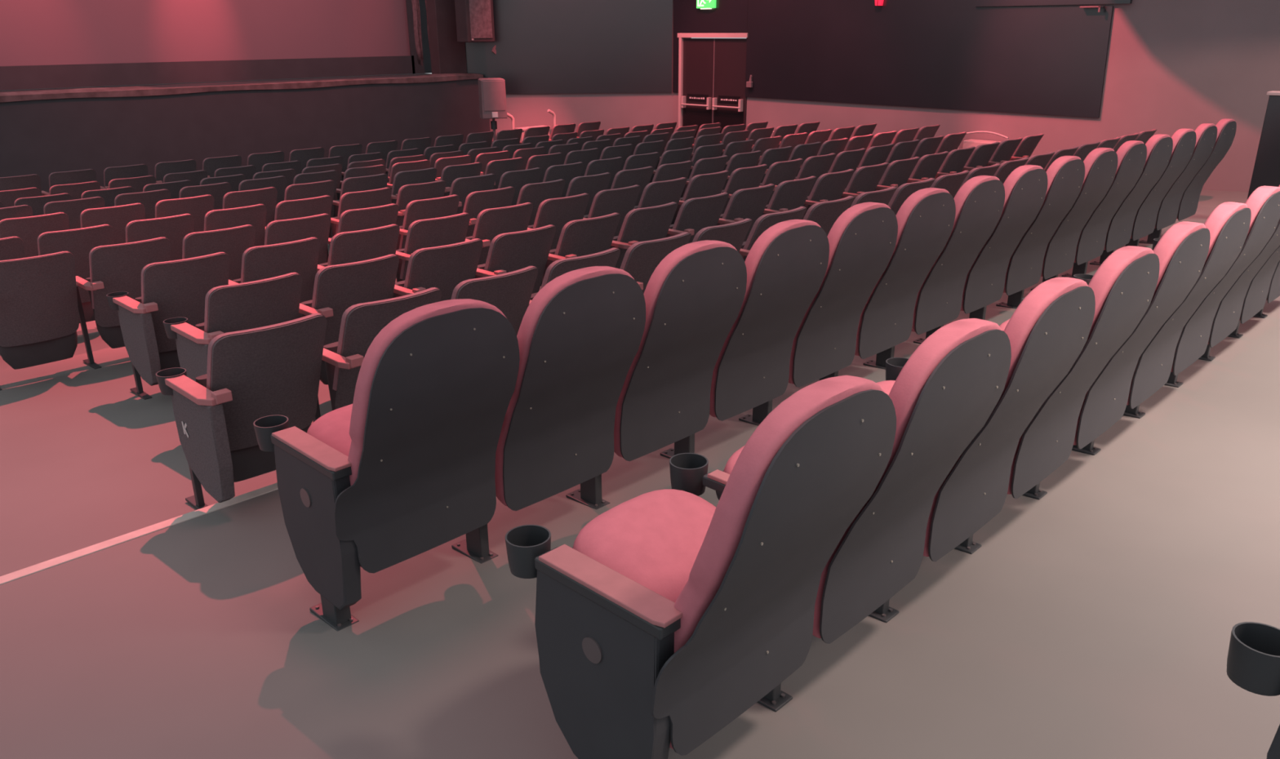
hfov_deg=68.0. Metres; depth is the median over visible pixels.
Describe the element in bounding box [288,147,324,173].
chair
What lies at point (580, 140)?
cushion
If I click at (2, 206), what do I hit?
chair
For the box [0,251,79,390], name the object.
chair
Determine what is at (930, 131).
cushion
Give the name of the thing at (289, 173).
cushion
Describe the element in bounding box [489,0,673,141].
wall
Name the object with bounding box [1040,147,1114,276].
cushion
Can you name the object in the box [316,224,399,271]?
chair
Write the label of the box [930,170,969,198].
chair
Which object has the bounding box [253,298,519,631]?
chair
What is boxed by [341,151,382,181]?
chair
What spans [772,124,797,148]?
chair
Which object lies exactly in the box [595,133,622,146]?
chair
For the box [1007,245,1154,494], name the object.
cushion
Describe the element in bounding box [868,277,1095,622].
chair
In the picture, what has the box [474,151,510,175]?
chair
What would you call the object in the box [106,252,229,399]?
chair
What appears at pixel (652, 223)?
cushion
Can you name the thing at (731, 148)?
cushion
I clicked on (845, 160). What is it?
cushion
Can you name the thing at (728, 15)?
wall panel
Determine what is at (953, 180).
chair back
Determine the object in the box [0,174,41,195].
chair
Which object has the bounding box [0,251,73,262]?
cushion
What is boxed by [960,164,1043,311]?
cushion
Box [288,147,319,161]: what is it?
cushion
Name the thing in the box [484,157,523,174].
cushion
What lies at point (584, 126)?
cushion
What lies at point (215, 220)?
cushion
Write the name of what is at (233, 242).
cushion
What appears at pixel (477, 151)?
cushion
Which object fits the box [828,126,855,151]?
chair
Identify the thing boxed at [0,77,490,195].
stage front
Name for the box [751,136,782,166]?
chair
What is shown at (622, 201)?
backrest
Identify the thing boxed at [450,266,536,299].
cushion
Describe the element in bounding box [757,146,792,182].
chair
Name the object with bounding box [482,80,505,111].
grille
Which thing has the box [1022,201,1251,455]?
chair
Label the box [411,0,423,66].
stage curtain
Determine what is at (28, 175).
cushion
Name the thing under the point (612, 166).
chair back
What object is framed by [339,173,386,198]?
backrest
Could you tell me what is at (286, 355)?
cushion
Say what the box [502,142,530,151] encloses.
cushion
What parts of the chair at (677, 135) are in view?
panel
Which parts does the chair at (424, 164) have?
armrest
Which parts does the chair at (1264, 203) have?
leg, foot plate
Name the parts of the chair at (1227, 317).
leg, foot plate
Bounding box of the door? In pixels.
[677,33,747,137]
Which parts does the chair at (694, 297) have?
foot plate, leg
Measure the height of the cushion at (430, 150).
0.417 m
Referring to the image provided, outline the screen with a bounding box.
[0,0,431,90]
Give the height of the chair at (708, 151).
0.803 m
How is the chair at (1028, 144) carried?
on the floor at (1094, 617)
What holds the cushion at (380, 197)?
on the chair at (380, 197)
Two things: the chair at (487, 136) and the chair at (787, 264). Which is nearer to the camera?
the chair at (787, 264)
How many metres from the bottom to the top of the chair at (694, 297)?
1.036 m
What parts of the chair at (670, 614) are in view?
panel, armrest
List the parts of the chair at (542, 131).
panel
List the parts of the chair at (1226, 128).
foot plate, leg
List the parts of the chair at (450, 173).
armrest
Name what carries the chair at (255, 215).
on the floor at (1094, 617)
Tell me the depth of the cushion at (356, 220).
6.87 m
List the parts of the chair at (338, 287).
seat, armrest, panel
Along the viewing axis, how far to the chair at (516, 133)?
14.37 m
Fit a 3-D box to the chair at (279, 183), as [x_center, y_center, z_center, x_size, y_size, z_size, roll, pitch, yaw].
[-3.743,-1.585,9.305,0.496,0.803,0.554,18,27,41]
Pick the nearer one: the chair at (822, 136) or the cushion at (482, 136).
the chair at (822, 136)
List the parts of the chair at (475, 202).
armrest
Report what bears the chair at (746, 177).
on the floor at (1094, 617)
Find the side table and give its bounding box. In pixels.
[514,125,550,142]
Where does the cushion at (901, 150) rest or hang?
on the chair at (901, 150)
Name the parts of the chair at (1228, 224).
leg, foot plate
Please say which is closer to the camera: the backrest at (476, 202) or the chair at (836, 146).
the backrest at (476, 202)
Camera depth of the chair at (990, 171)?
7.61 m
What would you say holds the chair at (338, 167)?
on the floor at (1094, 617)
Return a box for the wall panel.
[465,0,672,93]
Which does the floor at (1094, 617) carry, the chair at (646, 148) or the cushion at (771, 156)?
the chair at (646, 148)
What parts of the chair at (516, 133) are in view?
panel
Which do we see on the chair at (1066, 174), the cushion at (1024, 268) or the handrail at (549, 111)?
the cushion at (1024, 268)
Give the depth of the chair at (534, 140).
13.59 m
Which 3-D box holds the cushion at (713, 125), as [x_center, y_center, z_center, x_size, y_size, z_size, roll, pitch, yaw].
[1.066,-3.838,14.991,0.273,0.417,0.462,18,27,41]
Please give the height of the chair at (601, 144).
0.803 m
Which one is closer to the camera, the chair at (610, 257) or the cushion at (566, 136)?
the chair at (610, 257)
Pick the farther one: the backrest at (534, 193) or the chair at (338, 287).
the backrest at (534, 193)
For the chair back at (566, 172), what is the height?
0.417 m
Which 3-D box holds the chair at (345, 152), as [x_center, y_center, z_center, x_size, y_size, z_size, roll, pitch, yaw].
[-4.027,-2.762,12.786,0.496,0.803,0.554,18,27,41]
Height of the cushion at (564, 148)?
0.417 m
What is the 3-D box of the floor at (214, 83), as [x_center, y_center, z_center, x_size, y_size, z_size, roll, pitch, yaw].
[-10.320,-3.047,10.514,2.970,0.020,19.000,18,27,41]
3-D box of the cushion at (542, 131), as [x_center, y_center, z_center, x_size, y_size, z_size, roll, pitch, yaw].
[-1.632,-3.757,14.893,0.273,0.417,0.462,18,27,41]
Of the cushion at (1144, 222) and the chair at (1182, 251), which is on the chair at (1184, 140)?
the cushion at (1144, 222)
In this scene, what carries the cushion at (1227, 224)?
on the chair at (1228, 224)
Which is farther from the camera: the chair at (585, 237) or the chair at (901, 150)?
the chair at (901, 150)
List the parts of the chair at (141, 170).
armrest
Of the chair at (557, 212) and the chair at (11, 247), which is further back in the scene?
the chair at (557, 212)
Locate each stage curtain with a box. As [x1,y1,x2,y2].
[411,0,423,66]
[425,0,430,50]
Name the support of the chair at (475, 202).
on the floor at (1094, 617)
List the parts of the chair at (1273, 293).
leg, foot plate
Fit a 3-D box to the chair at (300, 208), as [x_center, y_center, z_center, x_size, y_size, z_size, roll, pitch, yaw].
[-2.785,-1.088,7.716,0.496,0.803,0.554,18,27,41]
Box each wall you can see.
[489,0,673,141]
[672,0,1279,191]
[1247,91,1279,199]
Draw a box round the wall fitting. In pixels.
[491,45,496,54]
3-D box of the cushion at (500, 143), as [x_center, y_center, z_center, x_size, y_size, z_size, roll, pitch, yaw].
[-1.915,-3.185,13.386,0.273,0.417,0.462,18,27,41]
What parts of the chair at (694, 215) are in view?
seat, armrest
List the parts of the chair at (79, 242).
seat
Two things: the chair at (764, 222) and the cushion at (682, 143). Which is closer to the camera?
the chair at (764, 222)
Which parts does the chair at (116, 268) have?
leg, armrest, seat, panel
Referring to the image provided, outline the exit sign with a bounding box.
[696,0,715,9]
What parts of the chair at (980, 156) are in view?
armrest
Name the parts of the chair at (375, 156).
panel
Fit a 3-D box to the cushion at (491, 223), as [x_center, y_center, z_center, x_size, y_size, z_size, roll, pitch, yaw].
[-0.977,-1.038,6.751,0.273,0.417,0.462,18,27,41]
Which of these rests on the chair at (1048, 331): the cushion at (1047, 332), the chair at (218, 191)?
the cushion at (1047, 332)
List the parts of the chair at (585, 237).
seat, armrest, panel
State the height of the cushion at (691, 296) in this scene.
0.810 m
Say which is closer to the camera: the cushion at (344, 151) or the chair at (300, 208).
the chair at (300, 208)
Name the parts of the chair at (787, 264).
foot plate, leg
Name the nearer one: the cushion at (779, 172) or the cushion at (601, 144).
the cushion at (779, 172)
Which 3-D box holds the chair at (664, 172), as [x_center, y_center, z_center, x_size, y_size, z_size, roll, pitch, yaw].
[0.208,-1.740,9.334,0.496,0.803,0.554,18,27,41]
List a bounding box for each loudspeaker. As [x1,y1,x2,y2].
[454,0,494,42]
[478,78,506,119]
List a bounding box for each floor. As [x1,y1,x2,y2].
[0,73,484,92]
[0,190,1279,758]
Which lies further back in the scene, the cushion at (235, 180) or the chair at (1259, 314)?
the cushion at (235, 180)
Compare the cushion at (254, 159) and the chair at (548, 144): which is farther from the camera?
the chair at (548, 144)
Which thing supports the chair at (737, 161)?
on the floor at (1094, 617)
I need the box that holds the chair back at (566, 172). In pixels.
[542,162,581,182]
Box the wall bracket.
[1080,5,1103,12]
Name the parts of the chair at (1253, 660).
panel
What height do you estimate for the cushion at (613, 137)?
0.417 m
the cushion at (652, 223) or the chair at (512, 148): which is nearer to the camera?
the cushion at (652, 223)
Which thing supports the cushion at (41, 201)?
on the chair at (37, 203)
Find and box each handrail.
[506,112,515,129]
[546,109,555,126]
[957,131,1008,149]
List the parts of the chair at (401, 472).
armrest, panel, foot plate, leg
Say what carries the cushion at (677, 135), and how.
on the chair at (677, 135)
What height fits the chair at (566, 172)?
0.803 m
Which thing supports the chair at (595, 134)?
on the floor at (1094, 617)
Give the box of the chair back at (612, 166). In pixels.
[584,156,621,176]
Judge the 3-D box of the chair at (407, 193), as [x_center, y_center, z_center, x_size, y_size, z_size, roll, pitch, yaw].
[-2.016,-1.364,8.454,0.496,0.803,0.554,18,27,41]
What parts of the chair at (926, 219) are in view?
leg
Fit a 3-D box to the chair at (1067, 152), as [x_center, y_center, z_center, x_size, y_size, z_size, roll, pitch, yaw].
[3.821,-1.805,9.028,0.496,0.803,0.554,18,27,41]
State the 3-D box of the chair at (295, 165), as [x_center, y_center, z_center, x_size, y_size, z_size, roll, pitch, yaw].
[-4.310,-2.189,11.279,0.496,0.803,0.554,18,27,41]
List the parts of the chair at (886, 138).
panel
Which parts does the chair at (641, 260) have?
armrest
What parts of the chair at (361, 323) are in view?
leg, seat, armrest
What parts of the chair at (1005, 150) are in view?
armrest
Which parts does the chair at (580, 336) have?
foot plate, leg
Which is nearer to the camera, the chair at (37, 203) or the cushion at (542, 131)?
the chair at (37, 203)
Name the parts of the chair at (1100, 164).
foot plate, leg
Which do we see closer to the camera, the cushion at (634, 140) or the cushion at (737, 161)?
the cushion at (737, 161)
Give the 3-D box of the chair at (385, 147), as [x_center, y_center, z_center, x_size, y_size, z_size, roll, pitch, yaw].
[-3.643,-2.900,13.155,0.496,0.803,0.554,18,27,41]
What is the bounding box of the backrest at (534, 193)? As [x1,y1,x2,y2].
[516,179,564,204]
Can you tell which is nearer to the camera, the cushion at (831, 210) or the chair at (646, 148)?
the cushion at (831, 210)
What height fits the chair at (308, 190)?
0.803 m
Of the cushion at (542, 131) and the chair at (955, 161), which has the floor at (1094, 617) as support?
the chair at (955, 161)
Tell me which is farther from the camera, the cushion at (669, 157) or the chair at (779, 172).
the cushion at (669, 157)
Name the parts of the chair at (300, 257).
armrest, seat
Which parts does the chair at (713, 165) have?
seat, panel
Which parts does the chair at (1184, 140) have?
foot plate, leg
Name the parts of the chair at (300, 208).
panel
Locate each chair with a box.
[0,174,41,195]
[0,187,40,207]
[0,201,4,208]
[0,204,32,221]
[0,212,69,257]
[0,236,24,260]
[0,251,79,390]
[13,193,71,216]
[37,224,114,323]
[41,168,96,195]
[43,196,105,229]
[48,181,100,199]
[75,237,170,368]
[80,186,134,207]
[80,203,145,244]
[100,164,147,189]
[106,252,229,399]
[108,175,155,192]
[114,189,170,219]
[125,213,194,261]
[142,180,192,199]
[155,159,196,183]
[155,195,214,232]
[155,312,326,509]
[163,170,207,186]
[163,272,302,382]
[178,182,231,209]
[182,224,255,280]
[200,173,245,191]
[202,155,241,177]
[204,204,266,246]
[213,164,256,179]
[222,186,277,236]
[228,237,319,318]
[238,176,286,205]
[247,151,284,173]
[252,168,295,186]
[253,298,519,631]
[262,160,301,175]
[264,213,330,272]
[265,195,332,228]
[284,180,334,232]
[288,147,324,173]
[293,169,337,217]
[298,254,399,384]
[301,164,342,200]
[306,155,342,186]
[313,287,441,422]
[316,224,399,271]
[325,187,391,262]
[328,143,362,188]
[328,173,387,238]
[328,204,398,247]
[333,164,386,217]
[339,159,385,188]
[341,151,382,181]
[365,140,397,165]
[385,148,420,175]
[386,160,430,190]
[387,155,425,182]
[390,168,436,204]
[392,238,483,301]
[395,180,445,226]
[395,213,470,282]
[396,195,459,249]
[400,137,431,155]
[423,144,455,159]
[429,150,463,168]
[434,133,463,151]
[434,155,471,181]
[440,162,482,196]
[448,173,496,214]
[450,266,537,335]
[451,266,645,564]
[457,141,488,155]
[462,186,515,237]
[465,131,493,147]
[465,202,533,265]
[466,146,498,163]
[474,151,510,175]
[475,224,555,293]
[484,157,524,189]
[490,128,522,146]
[490,137,519,151]
[497,167,542,205]
[502,142,532,159]
[505,375,896,758]
[512,146,546,170]
[516,179,565,226]
[519,125,550,144]
[521,134,549,147]
[525,152,563,182]
[527,193,590,286]
[528,248,620,306]
[535,139,564,155]
[542,162,583,197]
[542,213,620,282]
[547,142,579,164]
[548,123,575,141]
[551,132,577,144]
[564,148,599,176]
[565,172,611,215]
[565,240,746,509]
[566,136,593,150]
[576,121,600,137]
[578,129,604,141]
[581,139,611,159]
[582,185,640,236]
[584,156,622,190]
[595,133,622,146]
[599,144,633,171]
[605,126,629,137]
[609,202,677,268]
[610,166,653,206]
[613,135,641,155]
[619,231,691,293]
[622,151,659,183]
[623,130,648,142]
[630,124,653,134]
[632,140,665,169]
[633,177,687,223]
[642,133,669,155]
[649,128,674,144]
[649,147,693,182]
[652,160,692,182]
[654,121,676,133]
[656,136,694,168]
[660,219,829,458]
[663,129,696,151]
[666,192,728,243]
[669,318,1011,711]
[671,170,728,224]
[675,124,697,132]
[680,155,728,198]
[686,143,724,178]
[688,133,723,160]
[691,126,721,148]
[692,218,752,252]
[693,122,720,143]
[716,183,774,241]
[720,124,745,143]
[720,129,749,156]
[720,164,768,213]
[722,139,754,170]
[722,151,761,190]
[738,202,897,426]
[739,206,806,262]
[744,121,768,140]
[746,127,773,152]
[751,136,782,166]
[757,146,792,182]
[759,158,803,204]
[762,176,816,215]
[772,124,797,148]
[778,132,808,160]
[788,142,821,177]
[794,153,835,195]
[795,121,819,144]
[801,168,854,219]
[803,195,854,236]
[804,128,832,155]
[817,137,848,170]
[819,187,955,380]
[826,148,866,188]
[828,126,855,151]
[840,162,888,208]
[843,134,873,165]
[850,123,876,137]
[850,186,897,207]
[855,143,893,170]
[862,175,1004,369]
[865,130,897,151]
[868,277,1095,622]
[875,156,919,202]
[880,139,919,180]
[885,245,1159,554]
[886,127,919,159]
[887,177,935,215]
[906,151,949,183]
[910,135,944,173]
[911,124,940,155]
[913,164,1048,344]
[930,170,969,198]
[934,132,966,154]
[934,146,975,178]
[955,163,1000,194]
[961,142,1000,172]
[968,155,1084,319]
[986,137,1022,166]
[993,157,1028,183]
[995,147,1117,308]
[999,221,1210,499]
[1009,133,1044,160]
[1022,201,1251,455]
[1024,151,1055,169]
[1030,140,1146,290]
[1044,146,1079,172]
[1061,134,1173,278]
[1072,141,1101,160]
[1073,186,1279,418]
[1089,128,1195,265]
[1096,137,1120,148]
[1112,133,1140,151]
[1124,123,1217,246]
[1134,128,1156,144]
[1138,119,1236,244]
[1151,238,1279,361]
[1164,185,1279,387]
[1226,261,1279,337]
[1226,622,1279,758]
[1253,307,1267,318]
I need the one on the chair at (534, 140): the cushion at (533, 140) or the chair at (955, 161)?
the cushion at (533, 140)
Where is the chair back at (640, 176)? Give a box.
[610,166,653,189]
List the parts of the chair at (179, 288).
armrest, leg, panel, seat, panel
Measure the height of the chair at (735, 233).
0.803 m
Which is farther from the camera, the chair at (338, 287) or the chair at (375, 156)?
the chair at (375, 156)
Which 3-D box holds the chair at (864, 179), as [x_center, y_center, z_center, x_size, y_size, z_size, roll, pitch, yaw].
[1.876,-1.512,8.423,0.496,0.803,0.554,18,27,41]
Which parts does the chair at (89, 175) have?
armrest, panel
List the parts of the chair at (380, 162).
panel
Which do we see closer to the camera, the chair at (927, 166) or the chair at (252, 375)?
the chair at (252, 375)
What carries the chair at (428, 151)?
on the floor at (1094, 617)
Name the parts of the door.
notice plate, kick plate, kick plate, notice plate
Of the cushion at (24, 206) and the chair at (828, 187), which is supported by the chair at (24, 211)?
the cushion at (24, 206)
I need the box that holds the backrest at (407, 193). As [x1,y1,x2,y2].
[395,180,444,205]
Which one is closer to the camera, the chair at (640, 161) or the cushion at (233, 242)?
the cushion at (233, 242)
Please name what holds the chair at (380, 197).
on the floor at (1094, 617)
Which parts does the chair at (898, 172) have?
armrest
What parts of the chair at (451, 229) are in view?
seat, armrest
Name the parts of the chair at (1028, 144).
armrest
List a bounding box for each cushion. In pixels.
[0,174,39,177]
[0,187,36,191]
[0,204,32,209]
[0,212,67,222]
[0,236,22,239]
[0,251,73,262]
[13,193,71,206]
[37,224,112,255]
[43,196,103,214]
[48,168,95,187]
[80,186,132,199]
[80,203,142,228]
[88,237,168,309]
[114,189,167,206]
[125,213,191,243]
[141,252,227,304]
[142,180,190,191]
[155,195,213,218]
[163,170,201,182]
[178,182,229,198]
[182,224,253,259]
[200,173,240,185]
[202,155,239,170]
[204,204,262,231]
[204,272,299,333]
[206,312,324,390]
[222,186,275,208]
[238,176,284,191]
[240,237,318,283]
[247,151,281,165]
[252,168,293,179]
[264,213,328,245]
[274,195,330,221]
[284,180,333,200]
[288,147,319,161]
[293,169,337,184]
[301,164,337,173]
[306,155,339,167]
[306,404,352,456]
[311,254,397,308]
[328,143,359,157]
[332,287,439,391]
[335,187,390,234]
[337,204,396,233]
[342,164,384,181]
[346,151,379,167]
[346,159,383,169]
[347,298,506,567]
[365,140,396,153]
[400,137,430,150]
[423,144,453,155]
[434,133,461,146]
[434,155,470,168]
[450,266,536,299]
[457,141,487,151]
[465,131,491,143]
[466,146,496,155]
[471,202,530,239]
[474,151,506,163]
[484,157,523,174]
[484,224,554,271]
[490,137,518,147]
[494,266,634,506]
[495,128,518,140]
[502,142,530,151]
[512,146,542,158]
[521,134,546,144]
[523,125,547,138]
[525,152,562,169]
[533,193,588,228]
[535,139,563,147]
[540,248,618,289]
[547,142,577,154]
[551,132,575,141]
[552,213,619,262]
[564,148,595,164]
[566,136,592,144]
[573,488,715,602]
[576,121,596,132]
[581,139,608,150]
[595,133,620,141]
[599,144,630,159]
[613,135,639,146]
[613,240,737,457]
[614,202,676,248]
[619,231,689,270]
[622,151,657,170]
[632,140,663,155]
[637,177,684,208]
[642,133,666,142]
[657,147,692,168]
[663,136,692,152]
[669,129,694,140]
[669,375,884,749]
[692,218,751,242]
[697,122,719,133]
[709,219,820,417]
[719,183,773,225]
[721,124,744,133]
[721,129,746,143]
[722,139,753,155]
[723,164,765,192]
[723,445,744,474]
[725,151,759,170]
[744,121,766,130]
[746,127,772,140]
[751,136,779,151]
[757,146,791,165]
[760,158,802,186]
[772,124,796,137]
[778,132,805,147]
[788,142,820,160]
[788,202,890,384]
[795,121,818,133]
[795,153,834,179]
[803,195,853,220]
[804,128,830,144]
[812,318,1001,638]
[817,137,847,155]
[828,126,853,140]
[828,148,864,173]
[843,134,871,151]
[854,187,949,355]
[875,380,895,395]
[885,139,919,163]
[891,127,917,144]
[911,135,943,158]
[911,175,999,332]
[913,124,938,140]
[923,277,1088,556]
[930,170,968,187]
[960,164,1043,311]
[999,319,1009,331]
[1003,155,1080,293]
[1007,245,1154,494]
[1024,151,1053,164]
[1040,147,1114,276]
[1073,221,1205,444]
[1074,140,1144,262]
[1103,134,1170,249]
[1126,201,1247,404]
[1130,128,1194,238]
[1154,123,1214,228]
[1170,186,1279,372]
[1176,119,1235,218]
[1208,185,1279,344]
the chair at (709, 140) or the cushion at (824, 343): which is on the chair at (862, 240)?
the cushion at (824, 343)
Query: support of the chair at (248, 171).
on the floor at (1094, 617)
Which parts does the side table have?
leg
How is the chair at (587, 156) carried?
on the floor at (1094, 617)
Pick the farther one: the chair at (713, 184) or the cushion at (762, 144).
the cushion at (762, 144)
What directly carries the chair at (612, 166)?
on the floor at (1094, 617)
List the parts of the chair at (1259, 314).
leg, foot plate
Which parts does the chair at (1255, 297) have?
leg, foot plate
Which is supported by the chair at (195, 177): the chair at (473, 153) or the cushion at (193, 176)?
the cushion at (193, 176)
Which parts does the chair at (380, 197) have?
leg, seat, armrest, panel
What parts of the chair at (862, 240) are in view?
foot plate, leg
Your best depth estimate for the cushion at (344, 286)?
4.89 m
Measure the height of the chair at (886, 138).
0.803 m
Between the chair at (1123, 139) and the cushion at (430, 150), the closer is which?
the chair at (1123, 139)
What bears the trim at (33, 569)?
on the floor at (1094, 617)
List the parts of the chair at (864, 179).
armrest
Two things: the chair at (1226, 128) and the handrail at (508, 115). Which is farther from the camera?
the handrail at (508, 115)
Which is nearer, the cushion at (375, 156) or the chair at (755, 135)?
the cushion at (375, 156)
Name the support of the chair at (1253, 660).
on the floor at (1094, 617)
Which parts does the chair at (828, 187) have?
armrest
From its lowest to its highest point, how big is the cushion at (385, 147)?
0.417 m
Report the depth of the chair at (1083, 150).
9.09 m
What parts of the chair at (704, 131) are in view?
panel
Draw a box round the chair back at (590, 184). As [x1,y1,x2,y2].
[565,172,608,196]
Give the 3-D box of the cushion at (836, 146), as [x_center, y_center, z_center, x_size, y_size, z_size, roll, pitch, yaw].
[2.219,-2.597,11.072,0.273,0.417,0.462,18,27,41]
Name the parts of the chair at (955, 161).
armrest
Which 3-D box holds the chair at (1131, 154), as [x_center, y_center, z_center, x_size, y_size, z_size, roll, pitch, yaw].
[3.051,-1.162,6.666,0.676,1.036,0.594,18,27,41]
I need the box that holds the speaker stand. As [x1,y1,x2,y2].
[490,119,497,141]
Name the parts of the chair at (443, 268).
seat, armrest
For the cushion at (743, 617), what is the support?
on the chair at (670, 614)
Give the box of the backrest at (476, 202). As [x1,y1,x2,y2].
[462,186,513,213]
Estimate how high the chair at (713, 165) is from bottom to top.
0.803 m
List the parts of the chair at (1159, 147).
foot plate, leg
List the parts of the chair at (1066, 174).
leg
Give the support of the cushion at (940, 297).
on the chair at (980, 202)
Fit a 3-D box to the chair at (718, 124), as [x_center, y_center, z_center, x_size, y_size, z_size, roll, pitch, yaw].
[0.977,-3.670,15.095,0.496,0.803,0.554,18,27,41]
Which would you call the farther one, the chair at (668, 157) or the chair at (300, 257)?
the chair at (668, 157)
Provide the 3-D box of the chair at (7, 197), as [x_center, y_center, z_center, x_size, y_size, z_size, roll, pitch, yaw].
[-6.231,-1.500,9.436,0.496,0.803,0.554,18,27,41]
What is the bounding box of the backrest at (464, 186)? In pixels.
[448,173,494,195]
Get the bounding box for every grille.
[468,0,492,38]
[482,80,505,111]
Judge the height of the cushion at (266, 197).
0.417 m
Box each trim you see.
[0,482,278,585]
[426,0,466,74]
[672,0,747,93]
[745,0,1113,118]
[974,0,1132,6]
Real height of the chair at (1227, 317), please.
1.036 m
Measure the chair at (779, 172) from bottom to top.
0.803 m
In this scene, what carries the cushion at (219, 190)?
on the chair at (218, 191)
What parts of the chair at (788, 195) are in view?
armrest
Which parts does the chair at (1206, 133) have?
leg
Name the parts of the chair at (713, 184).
seat, panel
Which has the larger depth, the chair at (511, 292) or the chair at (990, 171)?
the chair at (990, 171)
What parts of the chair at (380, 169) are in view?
seat, panel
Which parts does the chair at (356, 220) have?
panel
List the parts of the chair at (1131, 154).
leg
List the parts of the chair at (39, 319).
seat, panel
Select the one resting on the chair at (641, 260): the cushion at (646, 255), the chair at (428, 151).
the cushion at (646, 255)
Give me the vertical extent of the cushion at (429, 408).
0.810 m
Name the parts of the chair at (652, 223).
seat, armrest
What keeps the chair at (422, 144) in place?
on the floor at (1094, 617)
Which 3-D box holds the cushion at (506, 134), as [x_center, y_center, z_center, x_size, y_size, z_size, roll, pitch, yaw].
[-2.016,-3.619,14.524,0.273,0.417,0.462,18,27,41]
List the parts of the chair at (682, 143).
panel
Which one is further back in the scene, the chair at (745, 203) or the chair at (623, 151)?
the chair at (623, 151)
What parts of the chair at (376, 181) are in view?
leg, seat, armrest, panel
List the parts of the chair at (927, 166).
armrest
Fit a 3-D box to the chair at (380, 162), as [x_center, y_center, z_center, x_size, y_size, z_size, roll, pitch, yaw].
[-3.250,-2.152,11.041,0.496,0.803,0.554,18,27,41]
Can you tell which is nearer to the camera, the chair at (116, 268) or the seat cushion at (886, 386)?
the seat cushion at (886, 386)
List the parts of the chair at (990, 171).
panel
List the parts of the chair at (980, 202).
foot plate, leg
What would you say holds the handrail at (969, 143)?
on the floor at (1094, 617)
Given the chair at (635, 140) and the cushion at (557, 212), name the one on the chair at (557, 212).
the cushion at (557, 212)
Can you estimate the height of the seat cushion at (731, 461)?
0.181 m
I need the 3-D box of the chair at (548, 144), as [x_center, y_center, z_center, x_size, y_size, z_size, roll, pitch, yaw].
[-1.329,-2.842,12.884,0.496,0.803,0.554,18,27,41]
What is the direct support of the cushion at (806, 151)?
on the chair at (806, 151)
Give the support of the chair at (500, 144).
on the floor at (1094, 617)
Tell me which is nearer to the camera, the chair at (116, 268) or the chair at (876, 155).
the chair at (116, 268)
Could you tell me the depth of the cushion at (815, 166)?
9.18 m
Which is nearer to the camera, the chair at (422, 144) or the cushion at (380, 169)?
the cushion at (380, 169)
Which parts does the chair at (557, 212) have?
panel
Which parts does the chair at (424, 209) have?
seat, armrest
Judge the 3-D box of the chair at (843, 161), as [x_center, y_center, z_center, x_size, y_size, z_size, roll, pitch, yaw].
[2.008,-1.975,9.803,0.496,0.803,0.554,18,27,41]
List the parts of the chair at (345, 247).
armrest, seat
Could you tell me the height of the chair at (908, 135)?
0.803 m
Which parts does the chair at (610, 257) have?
seat, panel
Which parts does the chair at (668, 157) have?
seat, panel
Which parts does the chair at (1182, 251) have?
leg, foot plate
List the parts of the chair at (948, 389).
armrest, leg, foot plate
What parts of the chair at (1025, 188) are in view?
foot plate, leg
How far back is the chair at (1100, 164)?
6.11 m
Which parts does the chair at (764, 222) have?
armrest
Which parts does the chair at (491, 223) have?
armrest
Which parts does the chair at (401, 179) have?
armrest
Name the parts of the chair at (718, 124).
panel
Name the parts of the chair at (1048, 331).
leg, foot plate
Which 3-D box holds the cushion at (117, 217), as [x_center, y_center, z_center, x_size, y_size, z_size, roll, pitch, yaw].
[-4.137,-1.169,7.478,0.273,0.417,0.462,18,27,41]
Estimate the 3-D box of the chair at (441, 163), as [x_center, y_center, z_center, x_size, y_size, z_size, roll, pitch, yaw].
[-2.206,-2.137,10.779,0.496,0.803,0.554,18,27,41]
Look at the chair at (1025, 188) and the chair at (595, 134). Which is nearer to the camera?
the chair at (1025, 188)
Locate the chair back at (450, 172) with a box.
[440,162,480,180]
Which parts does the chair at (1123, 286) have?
leg, foot plate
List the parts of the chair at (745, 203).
armrest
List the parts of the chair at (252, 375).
leg, armrest, panel, seat, panel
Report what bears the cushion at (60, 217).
on the chair at (28, 228)
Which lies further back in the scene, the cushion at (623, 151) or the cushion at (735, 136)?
the cushion at (735, 136)
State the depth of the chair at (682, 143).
11.73 m
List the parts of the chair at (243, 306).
panel, armrest, seat, panel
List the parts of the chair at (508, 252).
seat, armrest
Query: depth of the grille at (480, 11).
15.11 m
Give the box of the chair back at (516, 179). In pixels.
[497,167,537,188]
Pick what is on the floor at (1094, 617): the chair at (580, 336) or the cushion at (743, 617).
the chair at (580, 336)
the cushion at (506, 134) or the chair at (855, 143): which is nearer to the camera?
the chair at (855, 143)
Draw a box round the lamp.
[875,0,884,5]
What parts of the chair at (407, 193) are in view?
armrest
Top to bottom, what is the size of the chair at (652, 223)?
0.803 m
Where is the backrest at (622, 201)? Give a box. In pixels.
[587,185,639,218]
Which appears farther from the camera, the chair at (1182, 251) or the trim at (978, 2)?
the trim at (978, 2)
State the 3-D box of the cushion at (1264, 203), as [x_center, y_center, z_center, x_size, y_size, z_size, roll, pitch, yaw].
[2.586,-0.456,4.225,0.278,0.810,0.534,18,27,41]
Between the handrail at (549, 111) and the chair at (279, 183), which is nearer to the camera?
the chair at (279, 183)
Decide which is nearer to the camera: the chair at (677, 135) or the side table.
the chair at (677, 135)
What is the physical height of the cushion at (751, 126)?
0.417 m

